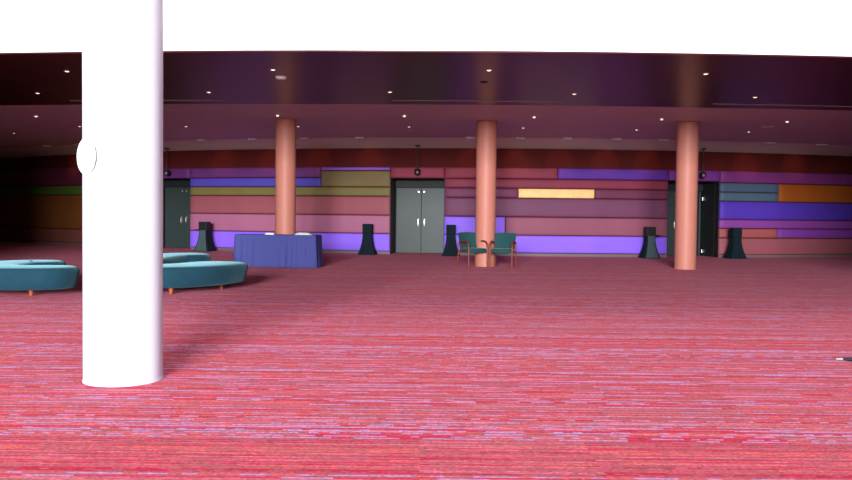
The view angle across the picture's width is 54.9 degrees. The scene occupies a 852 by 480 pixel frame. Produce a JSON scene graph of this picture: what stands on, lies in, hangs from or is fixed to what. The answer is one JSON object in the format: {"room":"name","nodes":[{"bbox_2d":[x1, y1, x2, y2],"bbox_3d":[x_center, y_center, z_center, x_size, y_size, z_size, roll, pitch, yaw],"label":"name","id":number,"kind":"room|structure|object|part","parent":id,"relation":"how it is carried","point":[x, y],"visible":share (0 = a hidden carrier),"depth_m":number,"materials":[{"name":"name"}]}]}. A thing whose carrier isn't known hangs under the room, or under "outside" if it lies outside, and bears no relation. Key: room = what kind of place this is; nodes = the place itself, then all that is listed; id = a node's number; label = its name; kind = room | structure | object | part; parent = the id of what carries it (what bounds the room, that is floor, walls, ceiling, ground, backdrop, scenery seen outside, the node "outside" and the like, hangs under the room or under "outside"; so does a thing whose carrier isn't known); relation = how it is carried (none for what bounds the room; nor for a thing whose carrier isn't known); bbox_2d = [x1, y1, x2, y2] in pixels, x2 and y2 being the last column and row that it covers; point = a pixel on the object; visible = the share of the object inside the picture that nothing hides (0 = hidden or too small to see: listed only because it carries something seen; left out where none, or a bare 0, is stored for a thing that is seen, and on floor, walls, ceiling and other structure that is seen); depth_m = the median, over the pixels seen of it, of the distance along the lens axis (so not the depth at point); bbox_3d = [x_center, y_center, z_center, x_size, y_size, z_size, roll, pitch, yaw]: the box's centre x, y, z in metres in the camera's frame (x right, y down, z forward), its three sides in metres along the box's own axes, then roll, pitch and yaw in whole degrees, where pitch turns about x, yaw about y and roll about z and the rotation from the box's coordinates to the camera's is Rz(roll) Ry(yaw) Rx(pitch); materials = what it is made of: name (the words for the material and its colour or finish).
{"room":"convention center lobby","nodes":[
{"label":"convention center lobby","id":0,"kind":"room"},
{"bbox_2d":[0,241,851,479],"bbox_3d":[-1.512,1.103,8.437,47.000,0.200,73.200,1,2,0],"label":"floor","id":1,"kind":"structure","parent":0,"point":[395,366],"depth_m":6.41,"materials":[{"name":"carpet"}]},
{"bbox_2d":[0,260,79,295],"bbox_3d":[-6.541,0.595,13.032,1.706,0.436,2.583,0,2,-31],"label":"ottoman","id":2,"kind":"object","parent":1,"relation":"on","point":[30,275],"visible":1,"depth_m":12.15,"materials":[{"name":"teal fabric"}]},
{"bbox_2d":[82,0,162,386],"bbox_3d":[-2.252,-3.937,6.096,0.580,10.000,0.580,1,2,0],"label":"column","id":3,"kind":"structure","parent":1,"relation":"on","point":[122,40],"depth_m":5.96,"materials":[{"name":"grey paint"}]},
{"bbox_2d":[77,138,95,173],"bbox_3d":[-2.473,-0.609,5.973,0.264,0.264,0.023,2,2,40],"label":"round plaque","id":4,"kind":"object","parent":3,"relation":"attached to","point":[86,155],"visible":1,"depth_m":5.96,"materials":[{"name":"white paint"}]},
{"bbox_2d":[194,222,215,251],"bbox_3d":[-7.412,-0.118,27.400,0.601,0.985,0.521,1,2,14],"label":"pedestal","id":5,"kind":"object","parent":1,"relation":"on","point":[204,243],"visible":1,"depth_m":27.26,"materials":[{"name":"black fabric"}]},
{"bbox_2d":[195,230,205,250],"bbox_3d":[-7.458,0.019,27.231,0.433,0.688,0.163,1,2,14],"label":"trash can","id":6,"kind":"object","parent":5,"relation":"hanging from","point":[201,243],"depth_m":27.25,"materials":[{"name":"grey fabric"}]},
{"bbox_2d":[163,253,247,293],"bbox_3d":[-4.848,0.559,14.839,2.604,0.436,4.863,0,2,-26],"label":"ottoman","id":7,"kind":"object","parent":1,"relation":"on","point":[180,270],"visible":0.58,"depth_m":13.18,"materials":[{"name":"teal fabric"}]},
{"bbox_2d":[275,118,295,233],"bbox_3d":[-3.557,-1.228,20.774,0.522,3.680,0.522,1,2,0],"label":"column","id":8,"kind":"structure","parent":1,"relation":"on","point":[285,147],"depth_m":20.55,"materials":[{"name":"orange paint"}]},
{"bbox_2d":[357,224,376,254],"bbox_3d":[-1.870,-0.026,26.262,0.581,0.985,0.494,1,2,6],"label":"pedestal","id":9,"kind":"object","parent":1,"relation":"on","point":[367,247],"visible":0.99,"depth_m":26.12,"materials":[{"name":"black fabric"}]},
{"bbox_2d":[442,225,459,255],"bbox_3d":[0.790,0.011,25.962,0.581,0.985,0.494,1,2,3],"label":"pedestal","id":10,"kind":"object","parent":1,"relation":"on","point":[450,249],"visible":0.97,"depth_m":25.81,"materials":[{"name":"black fabric"}]},
{"bbox_2d":[457,232,487,267],"bbox_3d":[1.147,0.242,20.412,0.598,0.867,0.589,0,2,-30],"label":"armchair","id":11,"kind":"object","parent":1,"relation":"on","point":[467,240],"visible":1,"depth_m":20.46,"materials":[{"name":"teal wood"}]},
{"bbox_3d":[1.051,0.035,20.577,0.540,0.465,0.195,0,2,-30],"label":"backrest","id":12,"kind":"part","parent":11,"relation":"part of","materials":[{"name":"teal fabric"}]},
{"bbox_3d":[1.030,0.363,20.066,0.040,0.639,0.100,0,2,-30],"label":"leg","id":13,"kind":"part","parent":11,"relation":"part of","materials":[{"name":"brown wood"}]},
{"bbox_3d":[1.172,0.255,20.369,0.490,0.110,0.480,0,2,-30],"label":"seat","id":14,"kind":"part","parent":11,"relation":"part of","materials":[{"name":"teal fabric"}]},
{"bbox_2d":[475,120,496,266],"bbox_3d":[1.512,-1.173,20.724,0.522,3.680,0.522,1,2,0],"label":"column","id":15,"kind":"structure","parent":1,"relation":"on","point":[486,130],"depth_m":20.51,"materials":[{"name":"orange paint"}]},
{"bbox_2d":[489,233,516,268],"bbox_3d":[1.907,0.256,20.205,0.598,0.867,0.589,1,2,18],"label":"armchair","id":16,"kind":"object","parent":1,"relation":"on","point":[505,243],"visible":1,"depth_m":20.33,"materials":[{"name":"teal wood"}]},
{"bbox_3d":[1.569,0.369,20.061,0.040,0.639,0.100,1,2,18],"label":"leg","id":17,"kind":"part","parent":16,"relation":"part of","materials":[{"name":"brown wood"}]},
{"bbox_3d":[1.727,0.367,20.514,0.038,0.623,0.101,1,2,18],"label":"leg","id":18,"kind":"part","parent":16,"relation":"part of","materials":[{"name":"brown wood"}]},
{"bbox_3d":[1.891,0.268,20.157,0.490,0.110,0.480,1,2,18],"label":"seat","id":19,"kind":"part","parent":16,"relation":"part of","materials":[{"name":"teal fabric"}]},
{"bbox_3d":[1.970,0.050,20.386,0.540,0.465,0.195,1,2,18],"label":"backrest","id":20,"kind":"part","parent":16,"relation":"part of","materials":[{"name":"teal fabric"}]},
{"bbox_3d":[2.091,0.379,19.891,0.040,0.639,0.100,1,2,18],"label":"leg","id":21,"kind":"part","parent":16,"relation":"part of","materials":[{"name":"brown wood"}]},
{"bbox_3d":[2.229,0.377,20.351,0.038,0.623,0.101,1,2,18],"label":"leg","id":22,"kind":"part","parent":16,"relation":"part of","materials":[{"name":"brown wood"}]},
{"bbox_2d":[638,227,660,258],"bbox_3d":[7.061,0.080,25.849,0.601,0.985,0.521,0,2,-6],"label":"pedestal","id":23,"kind":"object","parent":1,"relation":"on","point":[649,250],"visible":1,"depth_m":25.71,"materials":[{"name":"black fabric"}]},
{"bbox_3d":[7.069,-0.273,25.706,0.200,0.180,0.012,0,2,-6],"label":"plate","id":24,"kind":"part","parent":23,"relation":"part of","materials":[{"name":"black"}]},
{"bbox_2d":[646,236,658,257],"bbox_3d":[7.080,0.218,25.675,0.433,0.688,0.163,0,2,-6],"label":"trash can","id":25,"kind":"object","parent":23,"relation":"hanging from","point":[651,249],"depth_m":25.70,"materials":[{"name":"grey fabric"}]},
{"bbox_2d":[674,121,698,269],"bbox_3d":[6.502,-1.113,20.474,0.538,3.680,0.538,1,2,0],"label":"column","id":26,"kind":"structure","parent":1,"relation":"on","point":[687,137],"depth_m":20.26,"materials":[{"name":"orange paint"}]},
{"bbox_2d":[723,228,746,258],"bbox_3d":[9.870,0.100,26.162,0.581,0.985,0.494,0,2,-10],"label":"pedestal","id":27,"kind":"object","parent":1,"relation":"on","point":[735,250],"visible":1,"depth_m":26.03,"materials":[{"name":"black fabric"}]},
{"bbox_2d":[836,357,851,360],"bbox_3d":[4.018,1.074,7.250,0.701,0.041,0.042,2,2,28],"label":"rod","id":28,"kind":"object","parent":1,"relation":"on","point":[845,358],"visible":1,"depth_m":7.37,"materials":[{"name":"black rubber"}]},
{"bbox_2d":[0,50,851,148],"bbox_3d":[-2.904,-3.226,25.104,49.698,0.170,26.212,1,2,3],"label":"ceiling","id":29,"kind":"structure","parent":0,"point":[632,79],"depth_m":16.02,"materials":[{"name":"paint"}]},
{"bbox_2d":[71,100,222,101],"bbox_3d":[-5.901,-2.932,17.263,3.368,0.011,0.088,1,2,6],"label":"ceiling vent","id":30,"kind":"object","parent":29,"relation":"in","point":[163,100],"visible":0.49,"depth_m":17.12,"materials":[{"name":"grey"}]},
{"bbox_2d":[275,76,286,79],"bbox_3d":[-2.491,-2.783,14.104,0.202,0.050,0.202,1,2,0],"label":"ceiling disc","id":31,"kind":"object","parent":29,"relation":"attached to","point":[277,77],"visible":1,"depth_m":14.04,"materials":[{"name":"white plastic"}]},
{"bbox_2d":[392,100,563,102],"bbox_3d":[1.060,-2.846,16.819,3.522,0.011,0.090,1,2,1],"label":"ceiling vent","id":32,"kind":"object","parent":29,"relation":"in","point":[392,100],"visible":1,"depth_m":16.79,"materials":[{"name":"grey metal"}]},
{"bbox_2d":[711,104,851,106],"bbox_3d":[7.855,-2.780,17.003,3.965,0.011,0.096,0,2,-4],"label":"ceiling vent","id":33,"kind":"object","parent":29,"relation":"in","point":[711,104],"visible":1,"depth_m":16.94,"materials":[{"name":"grey"}]},
{"bbox_2d":[0,0,851,56],"bbox_3d":[-2.052,-5.992,13.813,44.095,6.350,3.978,1,2,3],"label":"ceiling","id":34,"kind":"structure","parent":0,"point":[757,27],"depth_m":11.84,"materials":[{"name":"white paint"}]},
{"bbox_2d":[0,148,851,256],"bbox_3d":[-2.092,-1.423,31.851,46.690,3.440,9.894,1,2,12],"label":"wall","id":35,"kind":"structure","parent":0,"point":[334,157],"depth_m":26.83,"materials":[{"name":"paint"}]},
{"bbox_2d":[0,195,81,228],"bbox_3d":[-17.258,-1.212,34.711,18.458,1.268,1.418,2,2,41],"label":"wall panel","id":36,"kind":"object","parent":35,"relation":"attached to","point":[39,211],"visible":0.67,"depth_m":32.08,"materials":[{"name":"fabric"}]},
{"bbox_2d":[0,167,81,186],"bbox_3d":[-17.244,-2.561,34.670,18.458,0.668,1.418,2,2,41],"label":"wall panel","id":37,"kind":"object","parent":35,"relation":"attached to","point":[72,175],"visible":0.6,"depth_m":32.06,"materials":[{"name":"fabric"}]},
{"bbox_2d":[0,186,81,195],"bbox_3d":[-17.249,-2.037,34.686,18.458,0.338,1.418,2,2,41],"label":"wall panel","id":38,"kind":"object","parent":35,"relation":"attached to","point":[33,190],"visible":0.58,"depth_m":32.04,"materials":[{"name":"fabric"}]},
{"bbox_2d":[0,227,81,242],"bbox_3d":[-17.267,-0.302,34.738,18.458,0.508,1.418,2,2,41],"label":"wall panel","id":39,"kind":"object","parent":35,"relation":"attached to","point":[11,233],"visible":0.67,"depth_m":32.11,"materials":[{"name":"fabric"}]},
{"bbox_2d":[163,168,190,177],"bbox_3d":[-8.996,-2.335,28.797,1.758,0.338,0.115,1,2,23],"label":"wall panel","id":40,"kind":"object","parent":35,"relation":"attached to","point":[184,172],"visible":0.59,"depth_m":28.58,"materials":[{"name":"fabric"}]},
{"bbox_2d":[163,178,193,247],"bbox_3d":[-8.831,-0.981,29.262,2.020,2.570,0.830,1,2,23],"label":"door","id":41,"kind":"structure","parent":35,"relation":"in","point":[176,191],"depth_m":29.67,"materials":[{"name":"black metal"}]},
{"bbox_2d":[190,178,320,186],"bbox_3d":[-5.828,-1.948,27.697,4.916,0.278,0.195,1,2,17],"label":"wall panel","id":42,"kind":"object","parent":35,"relation":"attached to","point":[194,182],"visible":0.87,"depth_m":27.70,"materials":[{"name":"fabric"}]},
{"bbox_2d":[190,167,321,177],"bbox_3d":[-5.825,-2.273,27.687,4.916,0.328,0.195,1,2,17],"label":"wall panel","id":43,"kind":"object","parent":35,"relation":"attached to","point":[300,171],"visible":0.86,"depth_m":27.69,"materials":[{"name":"fabric"}]},
{"bbox_2d":[190,196,389,214],"bbox_3d":[-4.696,-1.171,27.448,7.254,0.593,0.303,1,2,15],"label":"wall panel","id":44,"kind":"object","parent":35,"relation":"attached to","point":[348,205],"visible":0.91,"depth_m":27.14,"materials":[{"name":"fabric"}]},
{"bbox_2d":[190,214,389,232],"bbox_3d":[-4.702,-0.567,27.466,7.254,0.573,0.303,1,2,15],"label":"wall panel","id":45,"kind":"object","parent":35,"relation":"attached to","point":[219,222],"visible":0.86,"depth_m":27.16,"materials":[{"name":"fabric"}]},
{"bbox_2d":[190,187,389,195],"bbox_3d":[-4.691,-1.629,27.434,7.254,0.278,0.303,1,2,15],"label":"wall panel","id":46,"kind":"object","parent":35,"relation":"attached to","point":[300,191],"visible":0.89,"depth_m":27.11,"materials":[{"name":"fabric"}]},
{"bbox_2d":[190,231,389,250],"bbox_3d":[-4.709,0.021,27.484,7.254,0.558,0.303,1,2,15],"label":"wall panel","id":47,"kind":"object","parent":35,"relation":"attached to","point":[223,239],"visible":0.6,"depth_m":26.94,"materials":[{"name":"fabric"}]},
{"bbox_2d":[321,171,390,186],"bbox_3d":[-2.301,-1.999,26.786,2.320,0.508,0.124,1,2,11],"label":"wall panel","id":48,"kind":"object","parent":35,"relation":"attached to","point":[328,178],"visible":1,"depth_m":26.73,"materials":[{"name":"fabric"}]},
{"bbox_2d":[321,167,390,169],"bbox_3d":[-2.297,-2.324,26.777,2.320,0.098,0.120,1,2,11],"label":"wall panel","id":49,"kind":"object","parent":35,"relation":"attached to","point":[322,168],"visible":1,"depth_m":26.72,"materials":[{"name":"fabric"}]},
{"bbox_2d":[387,175,447,253],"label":"door","id":50,"kind":"structure","parent":35,"relation":"in","point":[417,206],"depth_m":27.53,"materials":[{"name":"black metal"}]},
{"bbox_2d":[391,167,443,177],"bbox_3d":[-0.275,-2.174,26.457,1.729,0.338,0.114,1,2,7],"label":"wall panel","id":51,"kind":"object","parent":35,"relation":"attached to","point":[396,172],"visible":0.98,"depth_m":26.41,"materials":[{"name":"fabric"}]},
{"bbox_2d":[0,239,851,257],"bbox_3d":[-2.134,0.254,31.790,46.761,0.090,9.767,1,2,12],"label":"baseboard","id":52,"kind":"structure","parent":35,"relation":"attached to","point":[2,240],"depth_m":26.95,"materials":[{"name":"grey"}]},
{"bbox_2d":[444,217,504,233],"bbox_3d":[1.558,-0.462,26.330,1.942,0.563,0.117,1,2,4],"label":"wall panel","id":53,"kind":"object","parent":35,"relation":"attached to","point":[463,224],"visible":0.56,"depth_m":26.29,"materials":[{"name":"fabric"}]},
{"bbox_2d":[445,188,517,197],"bbox_3d":[1.768,-1.512,26.289,2.338,0.288,0.124,1,2,4],"label":"wall panel","id":54,"kind":"object","parent":35,"relation":"attached to","point":[449,192],"visible":0.8,"depth_m":26.25,"materials":[{"name":"fabric"}]},
{"bbox_2d":[445,167,556,178],"bbox_3d":[2.398,-2.139,26.251,3.583,0.338,0.152,1,2,2],"label":"wall panel","id":55,"kind":"object","parent":35,"relation":"attached to","point":[503,173],"visible":0.83,"depth_m":26.17,"materials":[{"name":"fabric"}]},
{"bbox_2d":[444,235,666,253],"bbox_3d":[4.180,0.142,26.364,7.192,0.548,0.300,1,2,-1],"label":"wall panel","id":56,"kind":"object","parent":35,"relation":"attached to","point":[525,244],"visible":0.63,"depth_m":26.25,"materials":[{"name":"fabric"}]},
{"bbox_2d":[444,198,667,217],"bbox_3d":[4.192,-1.030,26.329,7.192,0.583,0.300,1,2,-1],"label":"wall panel","id":57,"kind":"object","parent":35,"relation":"attached to","point":[510,207],"visible":0.91,"depth_m":26.23,"materials":[{"name":"fabric"}]},
{"bbox_2d":[518,189,593,198],"bbox_3d":[4.172,-1.485,26.228,2.424,0.288,0.125,1,2,-1],"label":"wall panel","id":58,"kind":"object","parent":35,"relation":"attached to","point":[522,193],"visible":1,"depth_m":26.18,"materials":[{"name":"gold metal"}]},
{"bbox_2d":[445,179,667,189],"bbox_3d":[4.200,-1.792,26.306,7.192,0.278,0.300,1,2,-1],"label":"wall panel","id":59,"kind":"object","parent":35,"relation":"attached to","point":[457,183],"visible":0.93,"depth_m":26.21,"materials":[{"name":"fabric"}]},
{"bbox_2d":[505,217,666,235],"bbox_3d":[5.168,-0.424,26.326,5.232,0.563,0.207,1,2,-2],"label":"wall panel","id":60,"kind":"object","parent":35,"relation":"attached to","point":[518,225],"visible":0.93,"depth_m":26.23,"materials":[{"name":"fabric"}]},
{"bbox_2d":[558,168,667,180],"bbox_3d":[6.007,-2.103,26.293,3.589,0.338,0.152,0,2,-4],"label":"wall panel","id":61,"kind":"object","parent":35,"relation":"attached to","point":[563,173],"visible":1,"depth_m":26.22,"materials":[{"name":"fabric"}]},
{"bbox_2d":[594,190,667,198],"bbox_3d":[6.601,-1.463,26.343,2.389,0.288,0.125,0,2,-5],"label":"wall panel","id":62,"kind":"object","parent":35,"relation":"attached to","point":[599,194],"visible":1,"depth_m":26.29,"materials":[{"name":"fabric"}]},
{"bbox_2d":[663,180,722,256],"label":"door","id":63,"kind":"structure","parent":35,"relation":"in","point":[708,228],"depth_m":27.65,"materials":[{"name":"black metal"}]},
{"bbox_2d":[668,170,719,180],"bbox_3d":[8.692,-2.083,26.563,1.758,0.338,0.115,0,2,-8],"label":"wall panel","id":64,"kind":"object","parent":35,"relation":"attached to","point":[710,175],"visible":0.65,"depth_m":26.57,"materials":[{"name":"fabric"}]},
{"bbox_2d":[718,229,776,237],"bbox_3d":[10.604,-0.219,26.969,2.119,0.288,0.120,0,2,-12],"label":"wall panel","id":65,"kind":"object","parent":35,"relation":"attached to","point":[723,233],"visible":0.81,"depth_m":26.95,"materials":[{"name":"fabric"}]},
{"bbox_2d":[719,192,777,201],"bbox_3d":[10.617,-1.411,26.933,2.119,0.273,0.120,0,2,-12],"label":"wall panel","id":66,"kind":"object","parent":35,"relation":"attached to","point":[723,196],"visible":1,"depth_m":26.87,"materials":[{"name":"fabric"}]},
{"bbox_2d":[719,183,778,192],"bbox_3d":[10.620,-1.711,26.924,2.119,0.283,0.120,0,2,-12],"label":"wall panel","id":67,"kind":"object","parent":35,"relation":"attached to","point":[723,187],"visible":1,"depth_m":26.86,"materials":[{"name":"fabric"}]},
{"bbox_2d":[718,238,851,253],"bbox_3d":[15.385,0.210,28.673,12.246,0.528,0.676,0,2,-21],"label":"wall panel","id":68,"kind":"object","parent":35,"relation":"attached to","point":[750,245],"visible":0.9,"depth_m":27.29,"materials":[{"name":"fabric"}]},
{"bbox_2d":[719,201,851,220],"bbox_3d":[15.397,-0.964,28.638,12.246,0.578,0.676,0,2,-21],"label":"wall panel","id":69,"kind":"object","parent":35,"relation":"attached to","point":[727,210],"visible":1,"depth_m":27.19,"materials":[{"name":"fabric"}]},
{"bbox_2d":[719,220,851,228],"bbox_3d":[15.393,-0.519,28.651,12.246,0.268,0.676,0,2,-21],"label":"wall panel","id":70,"kind":"object","parent":35,"relation":"attached to","point":[776,224],"visible":0.98,"depth_m":27.21,"materials":[{"name":"fabric"}]},
{"bbox_2d":[720,171,851,184],"bbox_3d":[15.409,-2.058,28.605,12.246,0.368,0.676,0,2,-21],"label":"wall panel","id":71,"kind":"object","parent":35,"relation":"attached to","point":[725,176],"visible":1,"depth_m":27.15,"materials":[{"name":"fabric"}]},
{"bbox_2d":[777,229,851,237],"bbox_3d":[16.412,-0.218,28.969,10.130,0.288,0.494,0,2,-23],"label":"wall panel","id":72,"kind":"object","parent":35,"relation":"attached to","point":[781,233],"visible":1,"depth_m":27.51,"materials":[{"name":"fabric"}]},
{"bbox_2d":[778,184,851,202],"bbox_3d":[16.426,-1.562,28.929,10.130,0.578,0.494,0,2,-23],"label":"wall panel","id":73,"kind":"object","parent":35,"relation":"attached to","point":[786,192],"visible":1,"depth_m":27.47,"materials":[{"name":"fabric"}]},
{"bbox_2d":[0,137,851,158],"bbox_3d":[-3.065,-3.306,31.085,45.732,0.370,10.365,1,2,14],"label":"ceiling","id":74,"kind":"structure","parent":0,"point":[368,142],"depth_m":26.32,"materials":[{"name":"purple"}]},
{"bbox_2d":[164,148,169,175],"bbox_3d":[-8.972,-2.700,28.375,0.200,0.945,0.200,2,2,45],"label":"fitting","id":75,"kind":"object","parent":74,"relation":"hanging from","point":[166,172],"visible":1,"depth_m":28.33,"materials":[{"name":"black metal"}]},
{"bbox_2d":[414,145,419,174],"bbox_3d":[-0.273,-2.541,26.116,0.200,0.945,0.200,2,2,45],"label":"fitting","id":76,"kind":"object","parent":74,"relation":"hanging from","point":[416,171],"visible":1,"depth_m":26.07,"materials":[{"name":"black metal"}]},
{"bbox_2d":[700,148,705,177],"bbox_3d":[8.856,-2.448,26.196,0.200,0.945,0.200,2,2,45],"label":"fitting","id":77,"kind":"object","parent":74,"relation":"hanging from","point":[702,174],"visible":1,"depth_m":26.16,"materials":[{"name":"black metal"}]},
{"bbox_3d":[-3.553,0.260,19.718,1.970,0.770,0.540,1,2,8],"label":"folding table","id":78,"kind":"object","parent":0,"visible":0},
{"bbox_2d":[233,234,322,267],"bbox_3d":[-3.554,0.250,19.707,2.102,0.765,0.702,1,2,8],"label":"tablecloth","id":79,"kind":"object","parent":78,"relation":"on","point":[255,250],"visible":0.97,"depth_m":19.42,"materials":[{"name":"blue fabric"}]},
{"bbox_2d":[295,232,313,234],"bbox_3d":[-2.897,-0.149,19.583,0.425,0.054,0.298,1,2,8],"label":"pile","id":80,"kind":"object","parent":79,"relation":"on","point":[299,233],"visible":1,"depth_m":19.46,"materials":[{"name":"grey paper"}]}
]}

